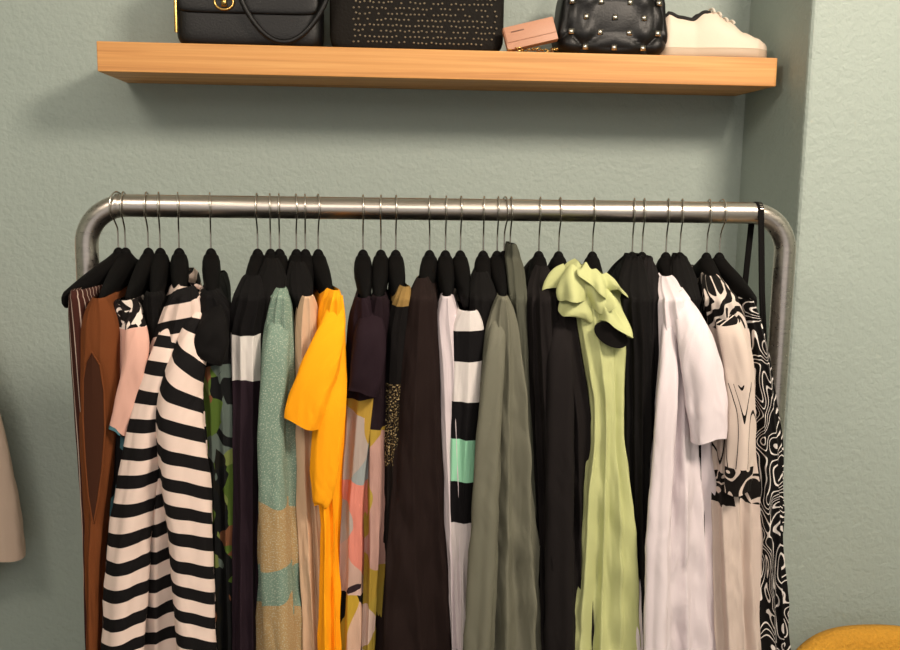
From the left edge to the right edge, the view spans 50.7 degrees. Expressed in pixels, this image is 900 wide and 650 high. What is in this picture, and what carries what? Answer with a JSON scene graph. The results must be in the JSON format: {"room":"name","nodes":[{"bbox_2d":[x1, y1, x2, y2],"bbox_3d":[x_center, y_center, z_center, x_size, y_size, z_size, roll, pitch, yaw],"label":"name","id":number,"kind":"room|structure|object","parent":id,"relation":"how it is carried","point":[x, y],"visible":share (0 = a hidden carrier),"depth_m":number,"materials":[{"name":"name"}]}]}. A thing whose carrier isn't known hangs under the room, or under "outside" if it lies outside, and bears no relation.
{"room":"clothing store","nodes":[
{"label":"clothing store","id":0,"kind":"room"},
{"bbox_2d":[0,0,750,649],"bbox_3d":[-0.857,-0.226,2.445,3.270,3.100,0.120,0,9,-4],"label":"wall","id":1,"kind":"structure","parent":0,"point":[73,134],"depth_m":2.41,"materials":[{"name":"green paint"}]},
{"bbox_2d":[97,41,776,95],"bbox_3d":[-0.018,-0.606,2.265,1.536,0.065,0.250,0,9,-4],"label":"floating shelf","id":2,"kind":"object","parent":1,"relation":"attached to","point":[128,62],"visible":1,"depth_m":2.16,"materials":[{"name":"brown wood"}]},
{"bbox_2d":[174,0,328,46],"bbox_3d":[-0.444,-0.796,2.174,0.355,0.327,0.159,0,9,-4],"label":"leather handbag","id":3,"kind":"object","parent":2,"relation":"on","point":[236,22],"visible":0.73,"depth_m":2.14,"materials":[{"name":"black leather"}]},
{"bbox_2d":[330,0,503,50],"bbox_3d":[-0.077,-0.827,2.211,0.402,0.386,0.123,0,9,-4],"label":"tote bag","id":4,"kind":"object","parent":2,"relation":"on","point":[477,25],"visible":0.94,"depth_m":2.17,"materials":[{"name":"black leather"}]},
{"bbox_2d":[502,17,557,51],"bbox_3d":[0.183,-0.662,2.168,0.128,0.082,0.037,0,9,-4],"label":"wallet","id":5,"kind":"object","parent":2,"relation":"on","point":[520,37],"visible":1,"depth_m":2.16,"materials":[{"name":"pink leather"}]},
{"bbox_2d":[551,0,667,54],"bbox_3d":[0.376,-0.775,2.230,0.263,0.290,0.136,0,9,-4],"label":"bag","id":6,"kind":"object","parent":2,"relation":"on","point":[638,27],"visible":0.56,"depth_m":2.18,"materials":[{"name":"black leather"}]},
{"bbox_2d":[658,8,766,57],"bbox_3d":[0.624,-0.688,2.249,0.262,0.120,0.104,0,9,-4],"label":"sneaker","id":7,"kind":"object","parent":2,"relation":"on","point":[706,33],"visible":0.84,"depth_m":2.21,"materials":[{"name":"beige leather"}]},
{"bbox_3d":[-1.367,-0.361,2.281,0.044,0.046,0.086,0,9,-4],"label":"peg","id":8,"kind":"object","parent":1,"relation":"attached to","visible":0},
{"bbox_2d":[0,414,25,561],"bbox_3d":[-1.366,0.147,2.318,0.621,1.032,0.147,0,9,-4],"label":"coat","id":9,"kind":"object","parent":8,"relation":"hanging from","point":[12,538],"visible":1,"depth_m":2.33,"materials":[{"name":"beige fabric"}]},
{"bbox_2d":[467,269,496,333],"bbox_3d":[0.050,0.338,1.919,0.076,0.912,0.404,0,9,-4],"label":"tunic","id":10,"kind":"object","parent":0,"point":[482,292],"visible":0.12,"depth_m":1.68,"materials":[{"name":"black fabric"}]},
{"bbox_2d":[735,0,899,649],"bbox_3d":[1.450,-0.194,2.446,1.370,3.100,0.480,0,9,-4],"label":"wall column","id":11,"kind":"structure","parent":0,"point":[821,146],"depth_m":2.20,"materials":[{"name":"green paint"}]},
{"bbox_3d":[-0.073,1.733,0.240,4.740,0.100,5.170,0,9,-4],"label":"floor","id":12,"kind":"structure","parent":0,"visible":0},
{"bbox_2d":[75,194,795,438],"bbox_3d":[-0.018,0.581,1.952,1.399,1.671,0.540,0,9,-4],"label":"clothes rack","id":13,"kind":"object","parent":12,"relation":"on","point":[90,227],"visible":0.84,"depth_m":1.82,"materials":[{"name":"metal"}]},
{"bbox_2d":[61,191,138,307],"bbox_3d":[-0.627,-0.152,1.795,0.035,0.199,0.370,2,9,11],"label":"clothes hanger","id":14,"kind":"object","parent":13,"relation":"hanging from","point":[96,276],"visible":0.39,"depth_m":1.71,"materials":[{"name":"black plastic"}]},
{"bbox_2d":[68,285,102,649],"bbox_3d":[-0.632,0.388,1.874,0.053,0.959,0.422,1,9,1],"label":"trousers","id":15,"kind":"object","parent":14,"relation":"hanging from","point":[79,298],"visible":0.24,"depth_m":1.62,"materials":[{"name":"brown fabric"}]},
{"bbox_2d":[99,191,137,297],"bbox_3d":[-0.614,-0.152,1.796,0.035,0.199,0.370,0,9,-6],"label":"clothes hanger","id":16,"kind":"object","parent":13,"relation":"hanging from","point":[120,272],"visible":0.58,"depth_m":1.73,"materials":[{"name":"black plastic"}]},
{"bbox_2d":[79,285,127,649],"bbox_3d":[-0.610,0.348,1.861,0.081,0.858,0.468,1,9,0],"label":"dress","id":17,"kind":"object","parent":16,"relation":"hanging from","point":[100,330],"visible":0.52,"depth_m":1.62,"materials":[{"name":"brown fabric"}]},
{"bbox_2d":[125,191,153,299],"bbox_3d":[-0.572,-0.152,1.799,0.035,0.199,0.370,0,9,-6],"label":"clothes hanger","id":18,"kind":"object","parent":13,"relation":"hanging from","point":[138,284],"visible":0.67,"depth_m":1.72,"materials":[{"name":"black plastic"}]},
{"bbox_2d":[106,287,149,556],"bbox_3d":[-0.591,0.358,1.858,0.122,0.866,0.441,0,9,-4],"label":"blouse","id":19,"kind":"object","parent":18,"relation":"hanging from","point":[134,335],"visible":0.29,"depth_m":1.61,"materials":[{"name":"pink fabric"}]},
{"bbox_2d":[149,192,170,291],"bbox_3d":[-0.549,-0.152,1.801,0.036,0.199,0.370,-1,9,-15],"label":"clothes hanger","id":20,"kind":"object","parent":13,"relation":"hanging from","point":[160,276],"visible":0.82,"depth_m":1.74,"materials":[{"name":"black plastic"}]},
{"bbox_2d":[143,279,170,346],"bbox_3d":[-0.574,0.354,1.871,0.118,0.884,0.396,0,9,-7],"label":"dress","id":21,"kind":"object","parent":20,"relation":"hanging from","point":[154,303],"visible":0.09,"depth_m":1.63,"materials":[{"name":"black fabric"}]},
{"bbox_2d":[170,192,188,287],"bbox_3d":[-0.514,-0.152,1.803,0.035,0.199,0.370,-2,9,-16],"label":"clothes hanger","id":22,"kind":"object","parent":13,"relation":"hanging from","point":[179,263],"visible":0.84,"depth_m":1.75,"materials":[{"name":"black plastic"}]},
{"bbox_2d":[101,267,216,649],"bbox_3d":[-0.538,0.344,1.848,0.231,0.876,0.500,0,9,-4],"label":"dress","id":23,"kind":"object","parent":22,"relation":"hanging from","point":[159,587],"visible":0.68,"depth_m":1.62,"materials":[{"name":"fabric"}]},
{"bbox_2d":[202,192,220,290],"bbox_3d":[-0.455,-0.152,1.808,0.035,0.199,0.370,-1,9,-15],"label":"clothes hanger","id":24,"kind":"object","parent":13,"relation":"hanging from","point":[211,267],"visible":0.89,"depth_m":1.75,"materials":[{"name":"black plastic"}]},
{"bbox_2d":[194,270,232,649],"bbox_3d":[-0.455,0.349,1.861,0.074,0.877,0.467,-1,9,-14],"label":"dress","id":25,"kind":"object","parent":24,"relation":"hanging from","point":[212,339],"visible":0.73,"depth_m":1.65,"materials":[{"name":"black fabric"}]},
{"bbox_2d":[246,193,263,275],"bbox_3d":[-0.368,-0.152,1.815,0.035,0.199,0.370,0,9,-5],"label":"clothes hanger","id":26,"kind":"object","parent":13,"relation":"hanging from","point":[256,259],"visible":0.44,"depth_m":1.78,"materials":[{"name":"black plastic"}]},
{"bbox_2d":[230,274,264,649],"bbox_3d":[-0.380,0.336,1.879,0.075,0.896,0.444,0,9,-6],"label":"dress","id":27,"kind":"object","parent":26,"relation":"hanging from","point":[247,306],"visible":0.55,"depth_m":1.66,"materials":[{"name":"black fabric"}]},
{"bbox_2d":[263,193,274,260],"bbox_3d":[-0.343,-0.152,1.817,0.035,0.199,0.370,-1,9,-10],"label":"clothes hanger","id":28,"kind":"object","parent":13,"relation":"hanging from","point":[270,253],"visible":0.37,"depth_m":1.80,"materials":[{"name":"black plastic"}]},
{"bbox_2d":[258,257,287,353],"bbox_3d":[-0.341,0.328,1.887,0.061,0.930,0.406,0,9,-7],"label":"cardigan","id":29,"kind":"object","parent":28,"relation":"hanging from","point":[272,273],"visible":0.19,"depth_m":1.69,"materials":[{"name":"black fabric"}]},
{"bbox_2d":[275,193,287,272],"bbox_3d":[-0.326,-0.152,1.818,0.035,0.199,0.370,-1,9,-9],"label":"clothes hanger","id":30,"kind":"object","parent":13,"relation":"hanging from","point":[279,253],"visible":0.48,"depth_m":1.80,"materials":[{"name":"black plastic"}]},
{"bbox_2d":[255,286,302,649],"bbox_3d":[-0.319,0.346,1.877,0.123,0.878,0.464,0,9,-4],"label":"dress","id":31,"kind":"object","parent":30,"relation":"hanging from","point":[278,616],"visible":0.8,"depth_m":1.65,"materials":[{"name":"fabric"}]},
{"bbox_2d":[288,193,300,265],"bbox_3d":[-0.294,-0.152,1.821,0.036,0.199,0.370,-1,9,-14],"label":"clothes hanger","id":32,"kind":"object","parent":13,"relation":"hanging from","point":[295,256],"visible":0.3,"depth_m":1.81,"materials":[{"name":"black plastic"}]},
{"bbox_2d":[286,260,312,608],"bbox_3d":[-0.300,0.333,1.889,0.048,0.928,0.397,-1,9,-11],"label":"blouse","id":33,"kind":"object","parent":32,"relation":"hanging from","point":[299,280],"visible":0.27,"depth_m":1.69,"materials":[{"name":"black fabric"}]},
{"bbox_2d":[301,194,313,287],"bbox_3d":[-0.278,-0.152,1.822,0.035,0.199,0.370,-1,9,-9],"label":"clothes hanger","id":34,"kind":"object","parent":13,"relation":"hanging from","point":[306,256],"visible":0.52,"depth_m":1.80,"materials":[{"name":"black plastic"}]},
{"bbox_2d":[312,194,332,293],"bbox_3d":[-0.253,-0.152,1.824,0.035,0.199,0.370,-1,9,-15],"label":"clothes hanger","id":35,"kind":"object","parent":13,"relation":"hanging from","point":[322,278],"visible":0.6,"depth_m":1.76,"materials":[{"name":"black plastic"}]},
{"bbox_2d":[294,294,320,649],"bbox_3d":[-0.285,0.351,1.892,0.069,0.870,0.431,-1,9,-12],"label":"dress","id":36,"kind":"object","parent":35,"relation":"hanging from","point":[305,324],"visible":0.56,"depth_m":1.69,"materials":[{"name":"beige fabric"}]},
{"bbox_2d":[284,286,346,649],"bbox_3d":[-0.239,0.346,1.877,0.105,0.872,0.484,1,9,-2],"label":"dress","id":37,"kind":"object","parent":35,"relation":"hanging from","point":[316,401],"visible":0.82,"depth_m":1.63,"materials":[{"name":"orange"}]},
{"bbox_2d":[354,194,371,297],"bbox_3d":[-0.168,-0.151,1.830,0.035,0.199,0.370,0,9,-7],"label":"clothes hanger","id":38,"kind":"object","parent":13,"relation":"hanging from","point":[362,264],"visible":0.88,"depth_m":1.76,"materials":[{"name":"black plastic"}]},
{"bbox_2d":[339,291,385,649],"bbox_3d":[-0.184,0.354,1.888,0.107,0.868,0.459,0,9,-4],"label":"dress","id":39,"kind":"object","parent":38,"relation":"hanging from","point":[366,334],"visible":0.71,"depth_m":1.67,"materials":[{"name":"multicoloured fabric"}]},
{"bbox_2d":[372,195,387,296],"bbox_3d":[-0.133,-0.151,1.833,0.038,0.199,0.370,1,9,0],"label":"clothes hanger","id":40,"kind":"object","parent":13,"relation":"hanging from","point":[380,260],"visible":0.8,"depth_m":1.76,"materials":[{"name":"black plastic"}]},
{"bbox_2d":[362,289,390,649],"bbox_3d":[-0.136,0.352,1.902,0.065,0.872,0.430,1,9,-1],"label":"dress","id":41,"kind":"object","parent":40,"relation":"hanging from","point":[374,546],"visible":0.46,"depth_m":1.70,"materials":[{"name":"fabric"}]},
{"bbox_2d":[388,195,404,295],"bbox_3d":[-0.105,-0.151,1.835,0.035,0.199,0.370,0,9,-5],"label":"clothes hanger","id":42,"kind":"object","parent":13,"relation":"hanging from","point":[396,266],"visible":0.83,"depth_m":1.78,"materials":[{"name":"black plastic"}]},
{"bbox_2d":[383,283,410,564],"bbox_3d":[-0.120,0.343,1.904,0.055,0.882,0.438,0,9,-7],"label":"dress","id":43,"kind":"object","parent":42,"relation":"hanging from","point":[399,302],"visible":0.53,"depth_m":1.66,"materials":[{"name":"black fabric"}]},
{"bbox_2d":[419,195,436,282],"bbox_3d":[-0.040,-0.151,1.840,0.035,0.199,0.370,1,9,2],"label":"clothes hanger","id":44,"kind":"object","parent":13,"relation":"hanging from","point":[428,266],"visible":0.45,"depth_m":1.80,"materials":[{"name":"black plastic"}]},
{"bbox_2d":[375,276,451,649],"bbox_3d":[-0.064,0.336,1.904,0.189,0.889,0.458,0,9,-4],"label":"dress","id":45,"kind":"object","parent":44,"relation":"hanging from","point":[415,606],"visible":0.72,"depth_m":1.69,"materials":[{"name":"black fabric"}]},
{"bbox_2d":[437,195,454,295],"bbox_3d":[-0.009,-0.151,1.843,0.037,0.199,0.370,1,8,0],"label":"clothes hanger","id":46,"kind":"object","parent":13,"relation":"hanging from","point":[445,267],"visible":0.86,"depth_m":1.77,"materials":[{"name":"black plastic"}]},
{"bbox_2d":[437,293,460,649],"bbox_3d":[-0.025,0.350,1.913,0.070,0.869,0.434,0,9,-8],"label":"dress","id":47,"kind":"object","parent":46,"relation":"hanging from","point":[447,307],"visible":0.41,"depth_m":1.68,"materials":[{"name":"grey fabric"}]},
{"bbox_2d":[453,196,470,309],"bbox_3d":[0.020,-0.151,1.845,0.039,0.199,0.370,1,9,0],"label":"clothes hanger","id":48,"kind":"object","parent":13,"relation":"hanging from","point":[462,275],"visible":0.73,"depth_m":1.76,"materials":[{"name":"black plastic"}]},
{"bbox_2d":[450,288,483,649],"bbox_3d":[0.018,0.360,1.919,0.068,0.841,0.444,1,9,-1],"label":"dress","id":49,"kind":"object","parent":48,"relation":"hanging from","point":[468,331],"visible":0.51,"depth_m":1.68,"materials":[{"name":"fabric"}]},
{"bbox_2d":[474,196,490,276],"bbox_3d":[0.065,-0.151,1.849,0.035,0.199,0.370,1,9,2],"label":"clothes hanger","id":50,"kind":"object","parent":13,"relation":"hanging from","point":[482,262],"visible":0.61,"depth_m":1.82,"materials":[{"name":"black plastic"}]},
{"bbox_2d":[490,196,507,295],"bbox_3d":[0.092,-0.151,1.851,0.036,0.199,0.370,1,9,1],"label":"clothes hanger","id":51,"kind":"object","parent":13,"relation":"hanging from","point":[498,272],"visible":0.6,"depth_m":1.78,"materials":[{"name":"black plastic"}]},
{"bbox_2d":[463,293,541,649],"bbox_3d":[0.086,0.350,1.907,0.198,0.866,0.475,0,9,-4],"label":"dress","id":52,"kind":"object","parent":51,"relation":"hanging from","point":[503,612],"visible":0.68,"depth_m":1.69,"materials":[{"name":"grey fabric"}]},
{"bbox_2d":[509,196,512,243],"bbox_3d":[0.117,-0.151,1.853,0.038,0.199,0.370,1,9,0],"label":"clothes hanger","id":53,"kind":"object","parent":13,"relation":"hanging from","point":[511,198],"visible":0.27,"depth_m":1.83,"materials":[{"name":"silver metal"}]},
{"bbox_2d":[505,241,535,508],"bbox_3d":[0.124,0.315,1.918,0.083,0.960,0.410,0,9,-4],"label":"blouse","id":54,"kind":"object","parent":53,"relation":"hanging from","point":[516,280],"visible":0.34,"depth_m":1.71,"materials":[{"name":"grey"}]},
{"bbox_2d":[501,196,526,287],"bbox_3d":[0.105,-0.151,1.852,0.035,0.199,0.370,-1,9,-11],"label":"clothes hanger","id":55,"kind":"object","parent":13,"relation":"hanging from","point":[503,251],"visible":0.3,"depth_m":1.83,"materials":[{"name":"black plastic"}]},
{"bbox_2d":[528,197,546,275],"bbox_3d":[0.174,-0.151,1.857,0.035,0.199,0.370,1,9,2],"label":"clothes hanger","id":56,"kind":"object","parent":13,"relation":"hanging from","point":[538,259],"visible":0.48,"depth_m":1.84,"materials":[{"name":"black plastic"}]},
{"bbox_2d":[524,259,573,649],"bbox_3d":[0.181,0.331,1.921,0.127,0.914,0.442,0,9,-4],"label":"dress","id":57,"kind":"object","parent":56,"relation":"hanging from","point":[542,313],"visible":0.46,"depth_m":1.70,"materials":[{"name":"black fabric"}]},
{"bbox_2d":[548,197,566,270],"bbox_3d":[0.213,-0.151,1.860,0.036,0.199,0.370,1,9,1],"label":"clothes hanger","id":58,"kind":"object","parent":13,"relation":"hanging from","point":[558,258],"visible":0.37,"depth_m":1.85,"materials":[{"name":"black plastic"}]},
{"bbox_2d":[544,301,593,649],"bbox_3d":[0.228,0.355,1.919,0.133,0.875,0.443,1,9,-2],"label":"dress","id":59,"kind":"object","parent":58,"relation":"hanging from","point":[568,423],"visible":0.44,"depth_m":1.70,"materials":[{"name":"black fabric"}]},
{"bbox_2d":[583,197,602,272],"bbox_3d":[0.280,-0.150,1.865,0.035,0.199,0.370,1,9,2],"label":"clothes hanger","id":60,"kind":"object","parent":13,"relation":"hanging from","point":[592,259],"visible":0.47,"depth_m":1.84,"materials":[{"name":"black plastic"}]},
{"bbox_2d":[542,259,640,649],"bbox_3d":[0.235,0.318,1.915,0.207,0.929,0.470,-1,9,-9],"label":"dress","id":61,"kind":"object","parent":60,"relation":"hanging from","point":[610,576],"visible":0.8,"depth_m":1.71,"materials":[{"name":"green fabric"}]},
{"bbox_2d":[628,198,636,255],"bbox_3d":[0.359,-0.150,1.871,0.035,0.199,0.370,2,9,7],"label":"clothes hanger","id":62,"kind":"object","parent":13,"relation":"hanging from","point":[631,253],"visible":0.25,"depth_m":1.86,"materials":[{"name":"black metal"}]},
{"bbox_2d":[607,253,654,649],"bbox_3d":[0.363,0.323,1.934,0.108,0.931,0.436,1,9,4],"label":"dress","id":63,"kind":"object","parent":62,"relation":"hanging from","point":[630,272],"visible":0.4,"depth_m":1.71,"materials":[{"name":"black fabric"}]},
{"bbox_2d":[638,198,646,255],"bbox_3d":[0.379,-0.150,1.873,0.035,0.199,0.370,2,9,6],"label":"clothes hanger","id":64,"kind":"object","parent":13,"relation":"hanging from","point":[644,199],"visible":0.19,"depth_m":1.86,"materials":[{"name":"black metal"}]},
{"bbox_2d":[636,253,658,448],"bbox_3d":[0.358,0.326,1.938,0.077,0.938,0.410,0,9,-4],"label":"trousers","id":65,"kind":"object","parent":64,"relation":"hanging from","point":[652,272],"visible":0.16,"depth_m":1.71,"materials":[{"name":"black fabric"}]},
{"bbox_2d":[656,198,671,275],"bbox_3d":[0.427,-0.150,1.877,0.035,0.199,0.370,2,9,6],"label":"clothes hanger","id":66,"kind":"object","parent":13,"relation":"hanging from","point":[663,264],"visible":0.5,"depth_m":1.85,"materials":[{"name":"black plastic"}]},
{"bbox_2d":[636,272,727,649],"bbox_3d":[0.427,0.336,1.927,0.189,0.898,0.485,0,9,-4],"label":"dress","id":67,"kind":"object","parent":66,"relation":"hanging from","point":[691,399],"visible":0.66,"depth_m":1.70,"materials":[{"name":"white fabric"}]},
{"bbox_2d":[670,253,704,531],"bbox_3d":[0.440,0.325,1.947,0.095,0.940,0.404,0,9,-4],"label":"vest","id":68,"kind":"object","parent":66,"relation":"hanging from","point":[681,268],"visible":0.15,"depth_m":1.76,"materials":[{"name":"black fabric"}]},
{"bbox_2d":[675,198,683,255],"bbox_3d":[0.455,-0.150,1.879,0.035,0.199,0.370,2,9,7],"label":"clothes hanger","id":69,"kind":"object","parent":13,"relation":"hanging from","point":[679,253],"visible":0.22,"depth_m":1.87,"materials":[{"name":"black metal"}]},
{"bbox_2d":[692,199,721,277],"bbox_3d":[0.509,-0.150,1.883,0.035,0.199,0.370,1,9,3],"label":"clothes hanger","id":70,"kind":"object","parent":13,"relation":"hanging from","point":[705,264],"visible":0.47,"depth_m":1.86,"materials":[{"name":"black plastic"}]},
{"bbox_2d":[691,264,762,649],"bbox_3d":[0.487,0.336,1.932,0.161,0.895,0.478,-1,9,-14],"label":"dress","id":71,"kind":"object","parent":70,"relation":"hanging from","point":[737,548],"visible":0.52,"depth_m":1.73,"materials":[{"name":"beige fabric"}]},
{"bbox_2d":[712,199,756,306],"bbox_3d":[0.535,-0.150,1.885,0.035,0.199,0.370,0,9,-5],"label":"clothes hanger","id":72,"kind":"object","parent":13,"relation":"hanging from","point":[732,278],"visible":0.54,"depth_m":1.80,"materials":[{"name":"black plastic"}]},
{"bbox_2d":[737,296,790,649],"bbox_3d":[0.528,0.355,1.946,0.139,0.867,0.449,-2,9,-20],"label":"dress","id":73,"kind":"object","parent":72,"relation":"hanging from","point":[774,599],"visible":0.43,"depth_m":1.74,"materials":[{"name":"black fabric"}]},
{"bbox_2d":[743,202,766,340],"bbox_3d":[0.609,-0.053,1.895,0.021,0.382,0.082,-1,9,-10],"label":"belt","id":74,"kind":"object","parent":13,"relation":"hanging from","point":[761,238],"visible":0.63,"depth_m":1.86,"materials":[{"name":"black leather"}]},
{"bbox_2d":[796,624,899,649],"bbox_3d":[0.995,1.078,2.047,0.450,0.691,0.525,0,9,-4],"label":"chair","id":75,"kind":"object","parent":12,"relation":"on","point":[865,636],"visible":1,"depth_m":2.19,"materials":[{"name":"fabric"}]}
]}

